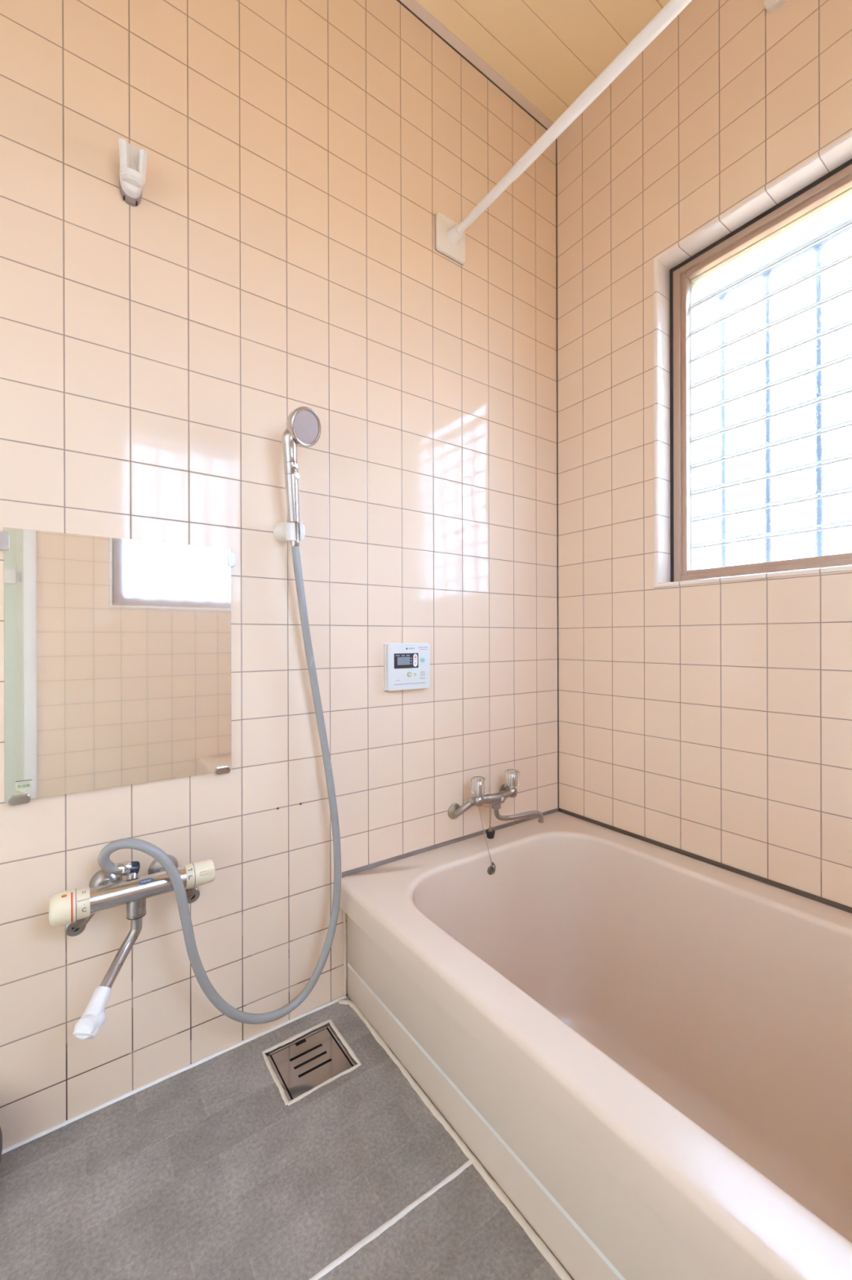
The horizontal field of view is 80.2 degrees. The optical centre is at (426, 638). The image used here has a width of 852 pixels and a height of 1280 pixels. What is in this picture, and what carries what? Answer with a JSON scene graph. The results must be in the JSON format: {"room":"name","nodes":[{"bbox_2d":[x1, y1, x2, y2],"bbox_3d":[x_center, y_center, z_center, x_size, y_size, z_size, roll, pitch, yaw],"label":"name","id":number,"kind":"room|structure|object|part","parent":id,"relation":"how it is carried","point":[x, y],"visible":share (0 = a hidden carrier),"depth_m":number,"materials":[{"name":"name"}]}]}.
{"room":"bathroom","nodes":[
{"label":"bathroom","id":0,"kind":"room"},
{"bbox_2d":[0,0,557,1149],"bbox_3d":[-0.360,-0.243,1.149,2.090,2.974,0.120,0,0,-36],"label":"wall","id":1,"kind":"structure","parent":0,"point":[277,255],"depth_m":1.08,"materials":[{"name":"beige tile"}]},
{"bbox_2d":[0,527,235,805],"bbox_3d":[-0.547,0.045,0.933,0.378,0.458,0.012,0,0,-36],"label":"wall mirror","id":2,"kind":"object","parent":1,"relation":"attached to","point":[117,651],"visible":1,"depth_m":0.92,"materials":[{"name":"silver mirror"}]},
{"bbox_2d":[48,854,215,1039],"bbox_3d":[-0.515,0.508,0.892,0.153,0.222,0.245,0,0,34],"label":"shower mixer","id":3,"kind":"object","parent":1,"relation":"attached to","point":[73,908],"visible":0.9,"depth_m":0.85,"materials":[{"name":"silver metal"}]},
{"bbox_3d":[-0.592,0.439,0.822,0.035,0.052,0.052,0,0,-36],"label":"temperature knob","id":4,"kind":"part","parent":3,"relation":"part of","materials":[{"name":"beige plastic"}]},
{"bbox_3d":[-0.576,0.466,0.868,0.072,0.070,0.065,0,0,-36],"label":"crank leg","id":5,"kind":"part","parent":3,"relation":"part of","materials":[{"name":"silver metal"}]},
{"bbox_2d":[126,861,140,879],"bbox_3d":[-0.518,0.419,0.894,0.022,0.044,0.040,0,0,-36],"label":"outlet","id":6,"kind":"object","parent":3,"relation":"attached to","point":[133,875],"depth_m":0.89,"materials":[{"name":"silver metal"}]},
{"bbox_2d":[126,898,146,919],"bbox_3d":[-0.506,0.469,0.883,0.030,0.032,0.031,0,0,-36],"label":"socket","id":7,"kind":"object","parent":3,"relation":"attached to","point":[135,908],"depth_m":0.87,"materials":[{"name":"metal"}]},
{"bbox_3d":[-0.462,0.465,0.949,0.067,0.070,0.065,0,0,-36],"label":"crank leg","id":8,"kind":"part","parent":3,"relation":"part of","materials":[{"name":"silver metal"}]},
{"bbox_3d":[-0.417,0.438,0.947,0.036,0.042,0.044,0,0,-36],"label":"flow knob","id":9,"kind":"part","parent":3,"relation":"part of","materials":[{"name":"beige plastic"}]},
{"bbox_2d":[97,539,341,1024],"bbox_3d":[-0.365,0.278,0.981,0.456,0.983,0.087,0,0,-36],"label":"shower hose","id":10,"kind":"object","parent":3,"relation":"attached to","point":[122,868],"visible":0.99,"depth_m":1.03,"materials":[{"name":"grey plastic"}]},
{"bbox_2d":[118,137,147,206],"bbox_3d":[-0.531,-0.850,0.914,0.046,0.087,0.064,0,0,-36],"label":"hook","id":11,"kind":"object","parent":1,"relation":"attached to","point":[132,159],"visible":1,"depth_m":0.91,"materials":[{"name":"white plastic"}]},
{"bbox_3d":[-0.547,-0.843,0.937,0.037,0.074,0.009,0,0,-36],"label":"plate","id":12,"kind":"part","parent":11,"relation":"part of","materials":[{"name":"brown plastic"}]},
{"bbox_2d":[1,995,346,1154],"bbox_3d":[-0.631,0.843,0.875,1.085,0.004,0.012,0,0,-36],"label":"trim","id":13,"kind":"structure","parent":1,"relation":"attached to","point":[84,1114],"depth_m":0.97,"materials":[{"name":"white plastic"}]},
{"bbox_2d":[273,521,305,542],"bbox_3d":[-0.289,-0.230,1.086,0.073,0.048,0.048,0,0,44],"label":"holder","id":14,"kind":"object","parent":1,"relation":"attached to","point":[284,531],"visible":0.94,"depth_m":1.07,"materials":[{"name":"beige plastic"}]},
{"bbox_2d":[281,406,320,539],"bbox_3d":[-0.263,-0.339,1.039,0.072,0.263,0.075,0,0,18],"label":"shower","id":15,"kind":"object","parent":14,"relation":"in","point":[303,428],"visible":0.99,"depth_m":1.03,"materials":[{"name":"silver metal"}]},
{"bbox_3d":[-0.279,-0.320,1.052,0.027,0.151,0.052,0,0,0],"label":"handle","id":16,"kind":"part","parent":15,"relation":"part of","materials":[{"name":"silver metal"}]},
{"bbox_3d":[-0.270,-0.355,1.040,0.009,0.015,0.015,0,0,28],"label":"stop lever","id":17,"kind":"part","parent":15,"relation":"part of","materials":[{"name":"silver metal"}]},
{"bbox_3d":[-0.245,-0.432,1.032,0.017,0.061,0.064,0,0,37],"label":"spray plate","id":18,"kind":"part","parent":15,"relation":"part of","materials":[{"name":"grey plastic"}]},
{"bbox_3d":[-0.268,-0.228,1.085,0.011,0.035,0.035,0,0,-27],"label":"knob","id":19,"kind":"part","parent":14,"relation":"part of","materials":[{"name":"white plastic"}]},
{"bbox_2d":[342,911,346,995],"bbox_3d":[-0.190,0.734,1.190,0.009,0.212,0.004,0,0,-36],"label":"trim","id":20,"kind":"structure","parent":1,"relation":"attached to","point":[344,913],"depth_m":1.19,"materials":[{"name":"white plastic"}]},
{"bbox_2d":[383,643,430,690],"bbox_3d":[-0.046,0.070,1.285,0.129,0.117,0.022,0,0,-36],"label":"control panel","id":21,"kind":"object","parent":1,"relation":"attached to","point":[406,666],"visible":1,"depth_m":1.27,"materials":[{"name":"beige plastic"}]},
{"bbox_2d":[342,808,558,877],"bbox_3d":[0.116,0.557,1.413,0.772,0.016,0.006,0,0,-36],"label":"trim","id":22,"kind":"structure","parent":1,"relation":"attached to","point":[353,871],"depth_m":1.34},
{"bbox_2d":[338,1000,572,1279],"bbox_3d":[0.240,0.841,0.576,0.031,0.005,1.492,0,0,-36],"label":"trim","id":23,"kind":"structure","parent":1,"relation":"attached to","point":[541,1246],"depth_m":0.81,"materials":[{"name":"beige plastic"}]},
{"bbox_2d":[396,0,553,129],"bbox_3d":[-0.324,-1.626,1.091,1.850,0.008,0.020,0,0,-36],"label":"trim","id":24,"kind":"structure","parent":1,"relation":"attached to","point":[418,9],"depth_m":1.42,"materials":[{"name":"plastic"}]},
{"bbox_2d":[448,768,543,822],"bbox_3d":[0.198,0.447,1.401,0.257,0.146,0.117,0,0,-36],"label":"tap","id":25,"kind":"object","parent":1,"relation":"attached to","point":[478,784],"visible":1,"depth_m":1.38,"materials":[{"name":"metal"}]},
{"bbox_3d":[0.110,0.454,1.369,0.074,0.057,0.027,0,0,12],"label":"wall leg","id":26,"kind":"part","parent":25,"relation":"part of","materials":[{"name":"silver metal"}]},
{"bbox_3d":[0.141,0.395,1.356,0.041,0.042,0.041,0,0,-36],"label":"knob","id":27,"kind":"part","parent":25,"relation":"part of","materials":[{"name":"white plastic"}]},
{"bbox_2d":[478,802,495,874],"bbox_3d":[0.168,0.525,1.337,0.043,0.177,0.043,0,0,-36],"label":"chain","id":28,"kind":"object","parent":25,"relation":"hanging from","point":[492,863],"visible":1,"depth_m":1.33,"materials":[{"name":"silver metal"}]},
{"bbox_2d":[485,826,495,839],"bbox_3d":[0.173,0.519,1.359,0.025,0.032,0.025,0,0,-36],"label":"plug","id":29,"kind":"object","parent":28,"relation":"hanging from","point":[490,833],"visible":1,"depth_m":1.35,"materials":[{"name":"black rubber"}]},
{"bbox_3d":[0.243,0.395,1.430,0.041,0.042,0.041,0,0,-36],"label":"knob","id":30,"kind":"part","parent":25,"relation":"part of","materials":[{"name":"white plastic"}]},
{"bbox_3d":[0.260,0.491,1.410,0.152,0.056,0.017,0,0,-17],"label":"spout","id":31,"kind":"part","parent":25,"relation":"part of","materials":[{"name":"silver metal"}]},
{"bbox_2d":[555,137,559,808],"bbox_3d":[0.426,-0.535,1.637,0.005,2.181,0.005,0,0,-36],"label":"trim","id":32,"kind":"structure","parent":1,"relation":"attached to","point":[557,138],"depth_m":1.64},
{"bbox_2d":[435,0,692,265],"bbox_3d":[0.501,-1.090,0.770,0.102,0.102,1.500,0,0,-36],"label":"rod","id":33,"kind":"object","parent":1,"relation":"attached to","point":[450,235],"visible":1,"depth_m":1.08,"materials":[{"name":"beige plastic"}]},
{"bbox_2d":[446,224,463,245],"bbox_3d":[0.080,-1.091,1.362,0.043,0.043,0.032,0,0,-36],"label":"socket","id":34,"kind":"object","parent":33,"relation":"attached to","point":[455,233],"depth_m":1.36,"materials":[{"name":"beige plastic"}]},
{"bbox_2d":[0,994,573,1279],"bbox_3d":[-0.170,0.874,0.287,1.150,0.060,1.500,0,0,-36],"label":"floor","id":35,"kind":"structure","parent":0,"point":[205,1171],"depth_m":0.77,"materials":[{"name":"grey tile"}]},
{"bbox_2d":[0,1126,2,1164],"bbox_3d":[-0.705,0.791,0.751,0.116,0.108,0.116,0,0,-36],"label":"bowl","id":36,"kind":"object","parent":35,"relation":"on","point":[1,1133],"visible":1,"depth_m":0.78,"materials":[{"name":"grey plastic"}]},
{"bbox_2d":[262,1018,360,1106],"bbox_3d":[-0.232,0.867,1.015,0.156,0.052,0.151,0,0,-36],"label":"floor drain","id":37,"kind":"object","parent":35,"relation":"in","point":[300,1066],"visible":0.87,"depth_m":1.01,"materials":[{"name":"silver metal"}]},
{"bbox_3d":[-0.229,0.849,1.013,0.121,0.002,0.124,0,0,-36],"label":"drain lid","id":38,"kind":"part","parent":37,"relation":"part of","materials":[{"name":"silver metal"}]},
{"bbox_2d":[309,1160,472,1279],"bbox_3d":[-0.371,0.844,0.508,1.082,0.003,0.013,0,0,-35],"label":"trim","id":39,"kind":"structure","parent":35,"relation":"on","point":[375,1234],"depth_m":0.72,"materials":[{"name":"white plastic"}]},
{"bbox_2d":[339,811,851,1279],"bbox_3d":[0.544,0.826,0.798,0.782,0.535,1.492,0,0,-36],"label":"bathtub","id":40,"kind":"object","parent":35,"relation":"on","point":[646,1047],"visible":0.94,"depth_m":1.01,"materials":[{"name":"beige plastic"}]},
{"bbox_3d":[0.259,0.805,0.593,0.025,0.073,1.491,0,0,-36],"label":"panel","id":41,"kind":"part","parent":40,"relation":"part of","materials":[{"name":"beige plastic"}]},
{"bbox_3d":[0.258,0.696,0.593,0.026,0.132,1.491,0,0,-36],"label":"panel","id":42,"kind":"part","parent":40,"relation":"part of","materials":[{"name":"beige plastic"}]},
{"bbox_2d":[416,0,670,122],"bbox_3d":[0.106,-1.692,0.489,2.090,0.120,1.740,0,0,-36],"label":"ceiling","id":43,"kind":"structure","parent":0,"point":[550,51],"depth_m":1.37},
{"bbox_2d":[557,0,851,907],"bbox_3d":[0.947,-0.247,1.014,0.120,2.974,1.620,0,0,-36],"label":"wall","id":44,"kind":"structure","parent":0,"point":[712,721],"depth_m":1.31,"materials":[{"name":"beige tile"}]},
{"bbox_2d":[653,257,671,586],"bbox_3d":[0.646,-0.584,1.382,0.069,0.892,0.012,0,0,-36],"label":"trim","id":45,"kind":"structure","parent":44,"relation":"attached to","point":[661,273],"depth_m":1.37,"materials":[{"name":"tile"}]},
{"bbox_2d":[558,808,851,913],"bbox_3d":[0.864,0.555,1.028,0.007,0.016,1.500,0,0,-36],"label":"trim","id":46,"kind":"structure","parent":44,"relation":"attached to","point":[783,886],"depth_m":1.23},
{"bbox_2d":[653,129,851,269],"bbox_3d":[0.838,-1.024,1.112,0.069,0.012,0.675,0,0,-36],"label":"trim","id":47,"kind":"structure","parent":44,"relation":"attached to","point":[839,151],"depth_m":1.17,"materials":[{"name":"tile"}]},
{"bbox_2d":[654,564,851,587],"bbox_3d":[0.840,-0.144,1.113,0.069,0.012,0.675,0,0,-36],"label":"trim","id":48,"kind":"structure","parent":44,"relation":"attached to","point":[848,567],"depth_m":1.16,"materials":[{"name":"tile"}]},
{"bbox_2d":[669,158,851,582],"bbox_3d":[0.892,-0.584,1.151,0.076,0.868,0.651,0,0,-36],"label":"window","id":49,"kind":"structure","parent":44,"relation":"in","point":[761,316],"depth_m":1.24,"materials":[{"name":"brown metal"}]},
{"bbox_2d":[764,0,786,13],"bbox_3d":[0.770,-1.474,1.048,0.122,0.132,0.158,0,0,-36],"label":"wall lamp","id":50,"kind":"object","parent":44,"relation":"attached to","point":[771,6],"visible":1,"depth_m":1.13,"materials":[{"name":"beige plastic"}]}
]}

